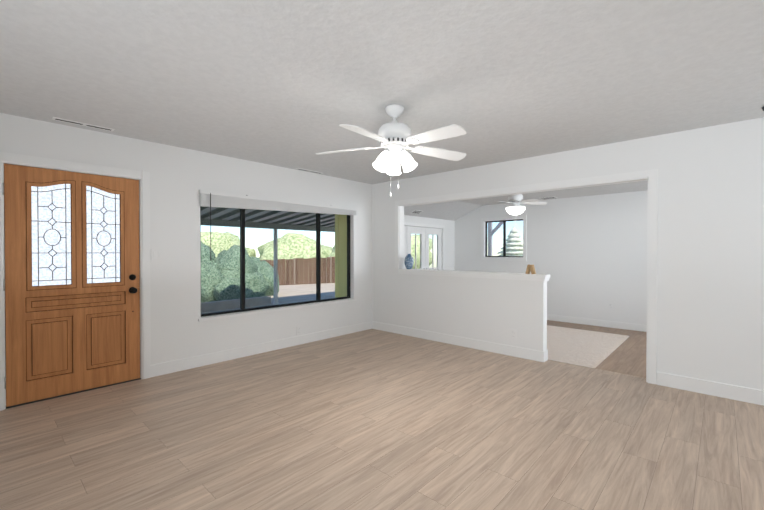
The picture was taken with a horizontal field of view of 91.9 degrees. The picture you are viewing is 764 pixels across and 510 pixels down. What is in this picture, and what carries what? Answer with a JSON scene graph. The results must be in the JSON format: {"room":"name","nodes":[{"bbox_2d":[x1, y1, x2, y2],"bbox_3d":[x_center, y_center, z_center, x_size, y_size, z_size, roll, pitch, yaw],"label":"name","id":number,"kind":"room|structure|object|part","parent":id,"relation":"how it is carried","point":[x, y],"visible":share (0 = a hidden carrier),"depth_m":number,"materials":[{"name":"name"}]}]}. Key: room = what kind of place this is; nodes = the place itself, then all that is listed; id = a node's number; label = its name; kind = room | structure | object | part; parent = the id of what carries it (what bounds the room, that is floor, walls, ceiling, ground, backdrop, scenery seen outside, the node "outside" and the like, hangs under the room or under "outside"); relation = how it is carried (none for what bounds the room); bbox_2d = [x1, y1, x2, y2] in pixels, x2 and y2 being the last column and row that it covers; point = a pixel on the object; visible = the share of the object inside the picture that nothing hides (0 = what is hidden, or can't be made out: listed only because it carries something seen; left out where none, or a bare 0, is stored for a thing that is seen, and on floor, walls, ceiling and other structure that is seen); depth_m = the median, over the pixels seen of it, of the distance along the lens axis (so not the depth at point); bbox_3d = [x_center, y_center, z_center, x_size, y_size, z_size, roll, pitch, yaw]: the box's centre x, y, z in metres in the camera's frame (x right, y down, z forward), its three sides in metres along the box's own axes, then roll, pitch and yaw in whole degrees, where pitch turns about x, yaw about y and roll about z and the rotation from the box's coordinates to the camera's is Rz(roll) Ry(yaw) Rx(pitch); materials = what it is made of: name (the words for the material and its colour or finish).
{"room":"living room","nodes":[
{"label":"living room","id":0,"kind":"room"},
{"bbox_2d":[0,113,371,364],"bbox_3d":[-2.370,0.047,3.970,0.150,2.440,6.350,0,1,43],"label":"wall","id":1,"kind":"structure","parent":0,"point":[180,177],"depth_m":4.12,"materials":[{"name":"white paint"}]},
{"bbox_2d":[2,164,139,406],"bbox_3d":[-2.812,0.251,3.419,0.058,2.018,0.974,0,1,43],"label":"front door","id":2,"kind":"structure","parent":1,"relation":"in","point":[79,333],"depth_m":3.37,"materials":[{"name":"brown wood"}]},
{"bbox_3d":[-3.121,0.255,3.051,0.013,1.700,0.013,0,1,43],"label":"front door hinge","id":3,"kind":"part","parent":2,"relation":"part of","materials":[{"name":"silver metal"}]},
{"bbox_2d":[31,184,136,311],"bbox_3d":[-2.734,-0.037,3.440,0.101,1.228,0.772,0,1,43],"label":"door glass","id":4,"kind":"object","parent":2,"relation":"attached to","point":[51,233],"depth_m":3.37,"materials":[{"name":"clear glass"}]},
{"bbox_3d":[-2.812,-0.190,3.425,0.006,0.922,0.645,0,1,43],"label":"glass","id":5,"kind":"part","parent":4,"relation":"part of","materials":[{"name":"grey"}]},
{"bbox_3d":[-2.485,0.384,3.697,0.077,0.381,0.064,0,1,43],"label":"knob","id":6,"kind":"part","parent":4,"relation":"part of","materials":[{"name":"black metal"}]},
{"bbox_2d":[0,152,150,410],"bbox_3d":[-2.836,0.211,3.450,0.169,2.120,1.140,0,1,43],"label":"door frame","id":7,"kind":"structure","parent":1,"relation":"attached to","point":[143,177],"depth_m":3.57,"materials":[{"name":"white wood"}]},
{"bbox_2d":[150,321,373,377],"bbox_3d":[-1.281,1.194,5.041,0.014,0.125,3.314,0,1,43],"label":"baseboard","id":8,"kind":"structure","parent":1,"relation":"attached to","point":[159,369],"depth_m":4.61,"materials":[{"name":"white wood"}]},
{"bbox_2d":[200,206,350,316],"bbox_3d":[-1.330,0.004,5.132,0.056,1.415,2.370,0,1,43],"label":"window","id":9,"kind":"structure","parent":1,"relation":"in","point":[243,258],"depth_m":5.05,"materials":[{"name":"black metal"}]},
{"bbox_2d":[198,189,357,260],"bbox_3d":[-1.228,-0.343,5.045,0.065,0.800,2.425,0,1,43],"label":"window blind","id":10,"kind":"object","parent":9,"relation":"attached to","point":[209,198],"visible":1,"depth_m":4.69,"materials":[{"name":"white plastic"}]},
{"bbox_2d":[198,298,355,321],"bbox_3d":[-1.276,0.725,5.089,0.103,0.034,2.430,0,1,43],"label":"window sill","id":11,"kind":"structure","parent":1,"relation":"attached to","point":[227,315],"depth_m":4.84,"materials":[{"name":"white wood"}]},
{"bbox_2d":[335,214,346,297],"bbox_3d":[-0.536,0.122,6.665,0.800,2.840,0.140,0,1,43],"label":"wall","id":12,"kind":"structure","parent":0,"point":[340,249],"depth_m":6.80,"materials":[{"name":"paint"}]},
{"bbox_2d":[0,329,763,509],"bbox_3d":[0.118,1.511,1.776,6.800,0.450,6.470,0,1,43],"label":"floor","id":13,"kind":"structure","parent":0,"point":[372,419],"depth_m":2.58,"materials":[{"name":"brown wood"}]},
{"bbox_2d":[0,0,763,183],"bbox_3d":[0.077,-1.213,1.707,6.800,0.120,6.350,0,1,43],"label":"ceiling","id":14,"kind":"structure","parent":0,"point":[292,84],"depth_m":2.35,"materials":[{"name":"paint"}]},
{"bbox_2d":[52,117,114,130],"bbox_3d":[-2.653,-1.164,3.295,0.070,0.007,0.430,0,1,43],"label":"ceiling vent","id":15,"kind":"object","parent":14,"relation":"in","point":[111,129],"depth_m":3.28,"materials":[{"name":"white metal"}]},
{"bbox_2d":[296,168,322,173],"bbox_3d":[-1.016,-1.181,5.200,0.070,0.007,0.430,0,1,43],"label":"ceiling vent","id":16,"kind":"object","parent":14,"relation":"in","point":[296,168],"depth_m":5.19,"materials":[{"name":"white metal"}]},
{"bbox_2d":[316,104,465,196],"bbox_3d":[0.115,-0.812,2.896,1.242,0.703,1.260,0,1,43],"label":"ceiling fan","id":17,"kind":"object","parent":14,"relation":"hanging from","point":[394,137],"visible":1,"depth_m":2.86,"materials":[{"name":"white"}]},
{"bbox_2d":[404,215,454,269],"bbox_3d":[0.560,0.222,8.322,0.150,2.390,3.780,0,1,43],"label":"wall","id":18,"kind":"structure","parent":0,"point":[449,225],"depth_m":9.35,"materials":[{"name":"white paint"}]},
{"bbox_2d":[404,226,440,269],"bbox_3d":[0.776,0.378,8.525,0.045,2.055,2.062,0,1,43],"label":"french door","id":19,"kind":"structure","parent":18,"relation":"in","point":[424,232],"depth_m":8.73,"materials":[{"name":"white wood"}]},
{"bbox_2d":[404,222,444,269],"bbox_3d":[0.820,0.343,8.485,0.016,2.145,2.220,0,1,43],"label":"door frame","id":20,"kind":"structure","parent":18,"relation":"in","point":[405,223],"depth_m":9.02,"materials":[{"name":"white wood"}]},
{"bbox_2d":[404,181,647,220],"bbox_3d":[3.307,-1.054,5.803,7.590,0.513,4.050,0,1,43],"label":"ceiling","id":21,"kind":"structure","parent":0,"point":[453,210],"depth_m":7.91,"materials":[{"name":"paint"}]},
{"bbox_2d":[411,210,422,213],"bbox_3d":[0.768,-0.950,8.174,0.141,0.063,0.300,0,1,43],"label":"ceiling vent","id":22,"kind":"object","parent":21,"relation":"in","point":[415,211],"depth_m":8.16,"materials":[{"name":"white metal"}]},
{"bbox_2d":[486,194,546,225],"bbox_3d":[2.357,-0.861,6.620,1.060,0.673,1.068,0,1,43],"label":"ceiling fan","id":23,"kind":"object","parent":21,"relation":"hanging from","point":[515,207],"visible":0.79,"depth_m":6.52,"materials":[{"name":"white"}]},
{"bbox_2d":[540,196,556,199],"bbox_3d":[3.521,-1.204,7.813,0.300,0.007,0.300,0,1,43],"label":"ceiling vent","id":24,"kind":"object","parent":21,"relation":"in","point":[552,197],"depth_m":7.75,"materials":[{"name":"white metal"}]},
{"bbox_2d":[454,190,646,324],"bbox_3d":[4.572,0.112,7.299,7.440,2.630,0.150,0,1,43],"label":"wall","id":25,"kind":"structure","parent":0,"point":[588,254],"depth_m":7.59,"materials":[{"name":"white paint"}]},
{"bbox_2d":[481,215,526,260],"bbox_3d":[2.897,-0.388,8.790,1.120,1.030,0.138,0,1,43],"label":"window","id":26,"kind":"structure","parent":25,"relation":"in","point":[524,257],"depth_m":8.81,"materials":[{"name":"white"}]},
{"bbox_2d":[547,314,646,331],"bbox_3d":[4.572,1.365,7.199,7.290,0.125,0.014,0,1,43],"label":"baseboard","id":27,"kind":"structure","parent":25,"relation":"attached to","point":[613,324],"depth_m":7.39,"materials":[{"name":"white wood"}]},
{"bbox_2d":[372,117,763,389],"bbox_3d":[2.323,0.141,4.049,6.650,2.630,0.120,0,1,43],"label":"wall","id":28,"kind":"structure","parent":0,"point":[710,276],"depth_m":3.54,"materials":[{"name":"white paint"}]},
{"bbox_2d":[374,321,545,361],"bbox_3d":[0.877,1.192,5.298,2.804,0.125,0.014,0,1,43],"label":"baseboard","id":29,"kind":"structure","parent":28,"relation":"attached to","point":[525,353],"depth_m":5.02,"materials":[{"name":"white wood"}]},
{"bbox_2d":[395,169,657,383],"bbox_3d":[1.497,0.299,4.811,3.375,2.300,0.180,0,1,43],"label":"door frame","id":30,"kind":"structure","parent":28,"relation":"attached to","point":[650,177],"depth_m":4.11,"materials":[{"name":"white paint"}]},
{"bbox_2d":[404,254,413,268],"bbox_3d":[0.424,0.101,5.796,0.152,0.238,0.152,0,1,43],"label":"vase","id":31,"kind":"object","parent":30,"relation":"on","point":[409,261],"visible":1,"depth_m":5.74,"materials":[{"name":"ceramic"}]},
{"bbox_2d":[525,264,535,273],"bbox_3d":[1.817,0.176,4.515,0.110,0.120,0.056,0,1,43],"label":"blocks","id":32,"kind":"object","parent":30,"relation":"on","point":[530,268],"visible":0.86,"depth_m":4.50},
{"bbox_2d":[657,372,763,405],"bbox_3d":[3.645,1.215,2.751,2.575,0.125,0.014,0,1,43],"label":"baseboard","id":33,"kind":"structure","parent":28,"relation":"attached to","point":[738,393],"depth_m":3.34,"materials":[{"name":"white"}]},
{"bbox_2d":[547,320,646,377],"bbox_3d":[3.348,1.569,5.870,7.590,0.260,3.930,0,1,43],"label":"floor","id":34,"kind":"structure","parent":0,"point":[627,356],"depth_m":5.52,"materials":[{"name":"brown wood"}]},
{"bbox_2d":[547,325,628,367],"bbox_3d":[2.446,1.423,6.359,2.620,0.024,2.770,0,1,43],"label":"area rug","id":35,"kind":"object","parent":34,"relation":"on","point":[588,348],"visible":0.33,"depth_m":5.78,"materials":[{"name":"beige carpet"}]},
{"label":"outside","id":36,"kind":"structure","parent":0,"visible":0},
{"bbox_2d":[270,267,436,303],"bbox_3d":[-13.719,5.144,32.360,195.235,7.786,160.000,0,1,43],"label":"ground","id":37,"kind":"structure","parent":36,"point":[289,295],"depth_m":15.86,"materials":[{"name":"beige concrete"}]},
{"bbox_2d":[201,241,278,301],"bbox_3d":[-8.856,0.668,12.284,7.056,2.800,13.071,0,1,43],"label":"bushes","id":38,"kind":"object","parent":37,"relation":"on","point":[223,289],"depth_m":12.54,"materials":[{"name":"green plant"}]},
{"bbox_2d":[201,296,334,313],"bbox_3d":[-2.225,1.429,8.164,5.300,0.400,18.000,0,1,43],"label":"patio slab","id":39,"kind":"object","parent":37,"relation":"on","point":[207,307],"depth_m":9.90,"materials":[{"name":"concrete"}]},
{"bbox_2d":[201,219,334,304],"bbox_3d":[-3.434,0.031,6.545,4.905,2.855,14.000,0,1,43],"label":"frame","id":40,"kind":"object","parent":39,"relation":"on","point":[226,223],"depth_m":10.48,"materials":[{"name":"grey"}]},
{"bbox_2d":[201,206,334,226],"bbox_3d":[-3.565,-1.155,6.655,5.261,0.684,14.000,0,1,43],"label":"roof","id":41,"kind":"structure","parent":40,"relation":"on","point":[291,218],"depth_m":9.53,"materials":[{"name":"grey"}]},
{"bbox_2d":[260,256,334,284],"bbox_3d":[-22.038,1.525,14.340,14.926,2.702,42.345,0,1,43],"label":"fence","id":42,"kind":"object","parent":37,"relation":"on","point":[300,269],"depth_m":24.79,"materials":[{"name":"brown wood"}]},
{"bbox_2d":[201,226,522,271],"bbox_3d":[-8.981,-1.168,22.818,63.903,10.985,54.944,0,1,43],"label":"trees","id":43,"kind":"object","parent":37,"relation":"on","point":[291,239],"depth_m":34.46,"materials":[{"name":"green plant"}]},
{"bbox_2d":[488,222,502,255],"bbox_3d":[4.317,-0.070,10.284,3.600,3.040,0.180,0,1,43],"label":"pergola post","id":44,"kind":"object","parent":37,"relation":"on","point":[491,232],"depth_m":11.18,"materials":[{"name":"grey paint"}]}
]}

